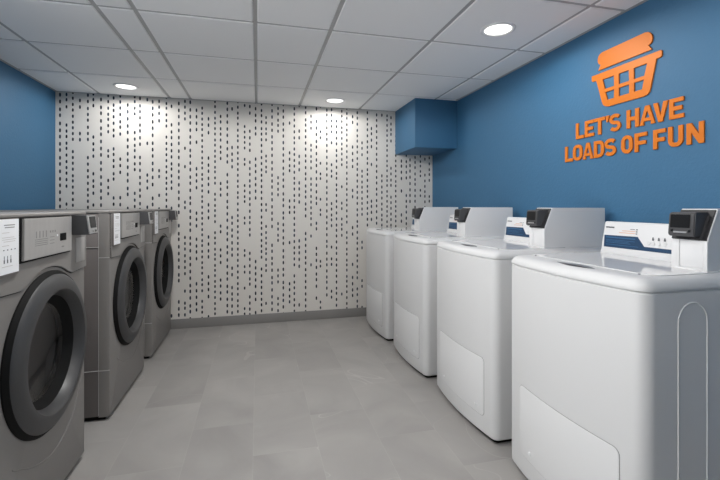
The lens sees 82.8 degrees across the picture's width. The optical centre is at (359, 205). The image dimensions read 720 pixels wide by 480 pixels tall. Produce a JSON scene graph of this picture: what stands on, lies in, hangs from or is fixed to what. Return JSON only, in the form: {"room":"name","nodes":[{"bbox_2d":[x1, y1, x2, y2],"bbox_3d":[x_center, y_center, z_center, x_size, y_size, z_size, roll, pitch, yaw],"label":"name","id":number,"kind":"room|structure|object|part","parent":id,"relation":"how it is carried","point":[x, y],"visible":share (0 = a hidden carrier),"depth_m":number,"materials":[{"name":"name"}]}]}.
{"room":"laundry","nodes":[
{"label":"laundry","id":0,"kind":"room"},
{"bbox_2d":[0,61,54,209],"bbox_3d":[-2.063,0.022,0.860,0.100,2.280,5.674,0,0,-14],"label":"wall","id":1,"kind":"structure","parent":0,"point":[27,106],"depth_m":3.17,"materials":[{"name":"blue paint"}]},
{"bbox_2d":[55,92,431,318],"bbox_3d":[-0.965,0.022,4.113,3.814,2.280,0.100,0,0,-14],"label":"wall","id":2,"kind":"structure","parent":0,"point":[275,206],"depth_m":4.03,"materials":[{"name":"paper"}]},
{"bbox_2d":[171,307,365,328],"bbox_3d":[-0.952,1.117,4.059,3.614,0.090,0.011,0,0,-14],"label":"baseboard","id":3,"kind":"structure","parent":2,"relation":"attached to","point":[349,312],"depth_m":4.06,"materials":[{"name":"tile"}]},
{"bbox_2d":[64,316,527,479],"bbox_3d":[-0.274,1.212,1.361,3.814,0.100,5.774,0,0,-14],"label":"floor","id":4,"kind":"structure","parent":0,"point":[331,398],"depth_m":2.25,"materials":[{"name":"grey tile"}]},
{"bbox_2d":[0,212,97,479],"bbox_3d":[-1.564,0.594,1.463,0.929,1.136,0.692,0,0,-14],"label":"washer","id":5,"kind":"object","parent":4,"relation":"on","point":[43,321],"visible":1,"depth_m":1.52,"materials":[{"name":"grey metal"}]},
{"bbox_3d":[-1.601,0.033,1.454,0.854,0.014,0.692,0,0,-14],"label":"panel","id":6,"kind":"part","parent":5,"relation":"part of","materials":[{"name":"grey paint"}]},
{"bbox_3d":[-1.170,0.114,1.536,0.009,0.142,0.361,0,0,-14],"label":"control panel","id":7,"kind":"part","parent":5,"relation":"part of","materials":[{"name":"metal"}]},
{"bbox_3d":[-1.169,0.551,1.563,0.038,0.579,0.579,0,0,-14],"label":"door","id":8,"kind":"part","parent":5,"relation":"part of","materials":[{"name":"grey plastic"}]},
{"bbox_2d":[39,309,57,394],"bbox_3d":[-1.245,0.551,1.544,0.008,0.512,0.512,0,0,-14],"label":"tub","id":9,"kind":"object","parent":5,"relation":"in","point":[48,320],"depth_m":1.66,"materials":[{"name":"grey metal"}]},
{"bbox_3d":[-1.250,0.194,1.822,0.003,0.107,0.090,0,0,-14],"label":"cash box door","id":10,"kind":"part","parent":5,"relation":"part of","materials":[{"name":"metal"}]},
{"bbox_3d":[-1.183,0.081,1.800,0.016,0.078,0.088,0,0,-14],"label":"reader frame","id":11,"kind":"part","parent":5,"relation":"part of","materials":[{"name":"silver metal"}]},
{"bbox_2d":[0,210,152,421],"bbox_3d":[-1.813,0.594,2.452,0.929,1.136,0.692,0,0,-14],"label":"washer","id":12,"kind":"object","parent":4,"relation":"on","point":[115,276],"visible":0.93,"depth_m":2.26,"materials":[{"name":"grey metal"}]},
{"bbox_3d":[-1.849,0.033,2.443,0.854,0.014,0.692,0,0,-14],"label":"panel","id":13,"kind":"part","parent":12,"relation":"part of","materials":[{"name":"grey paint"}]},
{"bbox_2d":[126,273,130,315],"bbox_3d":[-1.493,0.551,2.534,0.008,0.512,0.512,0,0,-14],"label":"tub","id":14,"kind":"object","parent":12,"relation":"in","point":[128,286],"depth_m":2.69,"materials":[{"name":"grey metal"}]},
{"bbox_3d":[-1.419,0.114,2.525,0.009,0.142,0.361,0,0,-14],"label":"control panel","id":15,"kind":"part","parent":12,"relation":"part of","materials":[{"name":"metal"}]},
{"bbox_3d":[-1.417,0.551,2.553,0.038,0.579,0.579,0,0,-14],"label":"door","id":16,"kind":"part","parent":12,"relation":"part of","materials":[{"name":"grey"}]},
{"bbox_3d":[-1.498,0.194,2.812,0.003,0.107,0.090,0,0,-14],"label":"cash box door","id":17,"kind":"part","parent":12,"relation":"part of","materials":[{"name":"metal"}]},
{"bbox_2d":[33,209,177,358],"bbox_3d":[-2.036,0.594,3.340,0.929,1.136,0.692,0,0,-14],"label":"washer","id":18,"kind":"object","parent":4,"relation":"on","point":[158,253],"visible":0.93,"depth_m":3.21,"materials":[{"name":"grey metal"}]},
{"bbox_3d":[-2.072,0.033,3.330,0.854,0.014,0.692,0,0,-14],"label":"panel","id":19,"kind":"part","parent":18,"relation":"part of","materials":[{"name":"grey paint"}]},
{"bbox_3d":[-1.641,0.114,3.412,0.009,0.142,0.361,0,0,-14],"label":"control panel","id":20,"kind":"part","parent":18,"relation":"part of","materials":[{"name":"metal"}]},
{"bbox_3d":[-1.640,0.551,3.440,0.038,0.579,0.579,0,0,-14],"label":"door","id":21,"kind":"part","parent":18,"relation":"part of","materials":[{"name":"grey"}]},
{"bbox_2d":[366,207,457,340],"bbox_3d":[0.482,0.586,3.884,0.769,1.152,0.674,0,0,-14],"label":"washer","id":22,"kind":"object","parent":4,"relation":"on","point":[379,240],"visible":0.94,"depth_m":3.63,"materials":[{"name":"white metal"}]},
{"bbox_3d":[0.124,0.905,3.782,0.024,0.290,0.491,0,0,-14],"label":"service panel","id":23,"kind":"part","parent":22,"relation":"part of","materials":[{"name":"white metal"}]},
{"bbox_3d":[0.405,0.218,3.868,0.370,0.004,0.585,0,0,-14],"label":"lid","id":24,"kind":"part","parent":22,"relation":"part of","materials":[{"name":"white metal"}]},
{"bbox_3d":[0.516,0.164,3.666,0.004,0.090,0.076,0,0,-14],"label":"vault door","id":25,"kind":"part","parent":22,"relation":"part of","materials":[{"name":"white paint"}]},
{"bbox_2d":[393,207,512,377],"bbox_3d":[0.693,0.586,3.128,0.769,1.152,0.674,0,0,-14],"label":"washer","id":26,"kind":"object","parent":4,"relation":"on","point":[415,253],"visible":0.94,"depth_m":2.88,"materials":[{"name":"white metal"}]},
{"bbox_3d":[0.335,0.905,3.025,0.024,0.290,0.491,0,0,-14],"label":"service panel","id":27,"kind":"part","parent":26,"relation":"part of","materials":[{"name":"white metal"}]},
{"bbox_3d":[0.616,0.218,3.111,0.370,0.004,0.585,0,0,-14],"label":"lid","id":28,"kind":"part","parent":26,"relation":"part of","materials":[{"name":"white metal"}]},
{"bbox_3d":[0.727,0.164,2.909,0.004,0.090,0.076,0,0,-14],"label":"vault door","id":29,"kind":"part","parent":26,"relation":"part of","materials":[{"name":"white paint"}]},
{"bbox_2d":[437,208,604,442],"bbox_3d":[0.906,0.586,2.372,0.769,1.152,0.674,0,0,-14],"label":"washer","id":30,"kind":"object","parent":4,"relation":"on","point":[474,277],"visible":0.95,"depth_m":2.13,"materials":[{"name":"white metal"}]},
{"bbox_3d":[0.548,0.905,2.269,0.024,0.290,0.491,0,0,-14],"label":"service panel","id":31,"kind":"part","parent":30,"relation":"part of","materials":[{"name":"white metal"}]},
{"bbox_3d":[0.829,0.218,2.356,0.370,0.004,0.585,0,0,-14],"label":"lid","id":32,"kind":"part","parent":30,"relation":"part of","materials":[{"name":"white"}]},
{"bbox_3d":[0.940,0.164,2.153,0.004,0.090,0.076,0,0,-14],"label":"vault door","id":33,"kind":"part","parent":30,"relation":"part of","materials":[{"name":"white paint"}]},
{"bbox_2d":[512,209,719,479],"bbox_3d":[1.098,0.586,1.611,0.769,1.152,0.674,0,0,-14],"label":"washer","id":34,"kind":"object","parent":4,"relation":"on","point":[616,349],"visible":1,"depth_m":1.35,"materials":[{"name":"white metal"}]},
{"bbox_3d":[0.739,0.905,1.508,0.024,0.290,0.491,0,0,-14],"label":"service panel","id":35,"kind":"part","parent":34,"relation":"part of","materials":[{"name":"white metal"}]},
{"bbox_3d":[0.797,0.220,1.507,0.054,0.004,0.185,0,0,-14],"label":"lid handle","id":36,"kind":"part","parent":34,"relation":"part of","materials":[{"name":"grey"}]},
{"bbox_3d":[1.020,0.218,1.594,0.370,0.004,0.585,0,0,-14],"label":"lid","id":37,"kind":"part","parent":34,"relation":"part of","materials":[{"name":"white metal"}]},
{"bbox_3d":[1.132,0.164,1.392,0.004,0.090,0.076,0,0,-14],"label":"vault door","id":38,"kind":"part","parent":34,"relation":"part of","materials":[{"name":"white paint"}]},
{"bbox_2d":[0,0,642,110],"bbox_3d":[-0.222,-1.068,1.155,3.814,0.100,6.200,0,0,-14],"label":"ceiling","id":39,"kind":"structure","parent":0,"point":[385,55],"depth_m":2.57,"materials":[{"name":"white tile"}]},
{"bbox_2d":[113,83,138,89],"bbox_3d":[-1.993,-1.014,3.476,0.196,0.009,0.196,0,0,-14],"label":"recessed light","id":40,"kind":"object","parent":39,"relation":"in","point":[124,86],"visible":1,"depth_m":3.46,"materials":[{"name":"white"}]},
{"bbox_2d":[116,84,135,88],"bbox_3d":[-1.993,-1.015,3.476,0.151,0.004,0.151,0,0,-18],"label":"diffuser","id":41,"kind":"object","parent":40,"relation":"attached to","point":[121,86],"depth_m":3.46,"materials":[{"name":"white plastic"}]},
{"bbox_2d":[325,98,344,103],"bbox_3d":[-0.241,-1.014,3.937,0.196,0.009,0.196,0,0,-14],"label":"recessed light","id":42,"kind":"object","parent":39,"relation":"in","point":[329,100],"visible":1,"depth_m":3.92,"materials":[{"name":"white"}]},
{"bbox_2d":[327,99,342,102],"bbox_3d":[-0.241,-1.015,3.937,0.151,0.004,0.151,0,0,-3],"label":"diffuser","id":43,"kind":"object","parent":42,"relation":"attached to","point":[328,100],"depth_m":3.94,"materials":[{"name":"white plastic"}]},
{"bbox_2d":[480,22,515,36],"bbox_3d":[0.796,-1.014,2.353,0.196,0.009,0.196,0,0,-14],"label":"recessed light","id":44,"kind":"object","parent":39,"relation":"in","point":[497,29],"visible":1,"depth_m":2.34,"materials":[{"name":"white"}]},
{"bbox_2d":[484,24,511,34],"bbox_3d":[0.796,-1.015,2.353,0.151,0.004,0.151,0,0,-3],"label":"diffuser","id":45,"kind":"object","parent":44,"relation":"attached to","point":[491,29],"depth_m":2.34,"materials":[{"name":"white plastic"}]},
{"bbox_2d":[432,0,719,223],"bbox_3d":[1.539,0.022,1.765,0.100,2.280,5.674,0,0,-14],"label":"wall","id":46,"kind":"structure","parent":0,"point":[514,132],"depth_m":2.32,"materials":[{"name":"blue paint"}]},
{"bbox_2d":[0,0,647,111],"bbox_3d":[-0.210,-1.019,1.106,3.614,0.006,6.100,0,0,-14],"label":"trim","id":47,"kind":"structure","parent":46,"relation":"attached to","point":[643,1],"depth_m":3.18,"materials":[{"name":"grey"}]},
{"bbox_2d":[395,98,456,155],"bbox_3d":[0.659,-0.786,4.173,0.433,0.463,0.574,0,0,-14],"label":"soffit","id":48,"kind":"object","parent":46,"relation":"attached to","point":[428,127],"depth_m":3.92,"materials":[{"name":"blue paint"}]},
{"bbox_2d":[565,147,573,161],"bbox_3d":[1.294,-0.321,2.523,0.009,0.095,0.064,0,0,-14],"label":"letter","id":49,"kind":"object","parent":46,"relation":"attached to","point":[566,148],"visible":1,"depth_m":2.53,"materials":[{"name":"orange plastic"}]},
{"bbox_2d":[573,145,582,160],"bbox_3d":[1.311,-0.321,2.454,0.009,0.095,0.074,0,0,-14],"label":"letter","id":50,"kind":"object","parent":46,"relation":"attached to","point":[580,147],"visible":1,"depth_m":2.44,"materials":[{"name":"orange plastic"}]},
{"bbox_2d":[576,123,584,139],"bbox_3d":[1.315,-0.450,2.437,0.009,0.095,0.061,0,0,-14],"label":"letter","id":51,"kind":"object","parent":46,"relation":"attached to","point":[578,136],"visible":1,"depth_m":2.44,"materials":[{"name":"orange plastic"}]},
{"bbox_2d":[583,142,593,159],"bbox_3d":[1.330,-0.321,2.378,0.009,0.095,0.077,0,0,-14],"label":"letter","id":52,"kind":"object","parent":46,"relation":"attached to","point":[588,145],"visible":1,"depth_m":2.37,"materials":[{"name":"orange plastic"}]},
{"bbox_2d":[585,119,594,137],"bbox_3d":[1.333,-0.450,2.368,0.009,0.095,0.066,0,0,-14],"label":"letter","id":53,"kind":"object","parent":46,"relation":"attached to","point":[587,128],"visible":1,"depth_m":2.37,"materials":[{"name":"orange plastic"}]},
{"bbox_2d":[594,141,604,157],"bbox_3d":[1.349,-0.321,2.301,0.009,0.095,0.070,0,0,-14],"label":"letter","id":54,"kind":"object","parent":46,"relation":"attached to","point":[596,155],"visible":1,"depth_m":2.30,"materials":[{"name":"orange plastic"}]},
{"bbox_2d":[594,116,605,134],"bbox_3d":[1.351,-0.450,2.296,0.009,0.095,0.076,0,0,-14],"label":"letter","id":55,"kind":"object","parent":46,"relation":"attached to","point":[599,120],"visible":1,"depth_m":2.29,"materials":[{"name":"orange plastic"}]},
{"bbox_2d":[604,138,616,155],"bbox_3d":[1.368,-0.321,2.227,0.009,0.095,0.074,0,0,-14],"label":"letter","id":56,"kind":"object","parent":46,"relation":"attached to","point":[612,140],"visible":1,"depth_m":2.22,"materials":[{"name":"orange plastic"}]},
{"bbox_2d":[609,113,621,130],"bbox_3d":[1.375,-0.450,2.197,0.009,0.095,0.071,0,0,-14],"label":"letter","id":57,"kind":"object","parent":46,"relation":"attached to","point":[613,116],"visible":1,"depth_m":2.19,"materials":[{"name":"orange plastic"}]},
{"bbox_2d":[592,32,662,106],"bbox_3d":[1.389,-0.704,2.145,0.009,0.316,0.420,0,0,-14],"label":"laundry basket emblem","id":58,"kind":"object","parent":46,"relation":"attached to","point":[640,44],"visible":1,"depth_m":2.12,"materials":[{"name":"orange plastic"}]},
{"bbox_2d":[621,135,633,153],"bbox_3d":[1.393,-0.321,2.127,0.009,0.095,0.068,0,0,-14],"label":"letter","id":59,"kind":"object","parent":46,"relation":"attached to","point":[630,138],"visible":1,"depth_m":2.12,"materials":[{"name":"orange plastic"}]},
{"bbox_2d":[626,108,639,128],"bbox_3d":[1.401,-0.450,2.094,0.009,0.095,0.071,0,0,-14],"label":"letter","id":60,"kind":"object","parent":46,"relation":"attached to","point":[636,117],"visible":1,"depth_m":2.09,"materials":[{"name":"orange plastic"}]},
{"bbox_2d":[634,132,647,151],"bbox_3d":[1.412,-0.321,2.051,0.009,0.095,0.068,0,0,-14],"label":"letter","id":61,"kind":"object","parent":46,"relation":"attached to","point":[637,142],"visible":1,"depth_m":2.06,"materials":[{"name":"orange plastic"}]},
{"bbox_2d":[640,105,655,125],"bbox_3d":[1.421,-0.450,2.016,0.009,0.095,0.082,0,0,-14],"label":"letter","id":62,"kind":"object","parent":46,"relation":"attached to","point":[647,109],"visible":1,"depth_m":2.01,"materials":[{"name":"orange plastic"}]},
{"bbox_2d":[653,128,666,149],"bbox_3d":[1.436,-0.321,1.955,0.009,0.095,0.062,0,0,-14],"label":"letter","id":63,"kind":"object","parent":46,"relation":"attached to","point":[656,139],"visible":1,"depth_m":1.97,"materials":[{"name":"orange plastic"}]},
{"bbox_2d":[653,100,668,121],"bbox_3d":[1.438,-0.450,1.949,0.009,0.095,0.074,0,0,-14],"label":"letter","id":64,"kind":"object","parent":46,"relation":"attached to","point":[660,115],"visible":1,"depth_m":1.94,"materials":[{"name":"orange plastic"}]},
{"bbox_2d":[668,125,683,146],"bbox_3d":[1.455,-0.321,1.880,0.009,0.095,0.069,0,0,-14],"label":"letter","id":65,"kind":"object","parent":46,"relation":"attached to","point":[671,142],"visible":1,"depth_m":1.87,"materials":[{"name":"orange plastic"}]},
{"bbox_2d":[669,96,684,119],"bbox_3d":[1.456,-0.450,1.876,0.009,0.095,0.067,0,0,-14],"label":"letter","id":66,"kind":"object","parent":46,"relation":"attached to","point":[672,108],"visible":1,"depth_m":1.88,"materials":[{"name":"orange plastic"}]},
{"bbox_2d":[686,121,704,144],"bbox_3d":[1.477,-0.321,1.795,0.009,0.095,0.074,0,0,-14],"label":"letter","id":67,"kind":"object","parent":46,"relation":"attached to","point":[691,129],"visible":1,"depth_m":1.79,"materials":[{"name":"orange plastic"}]}
]}

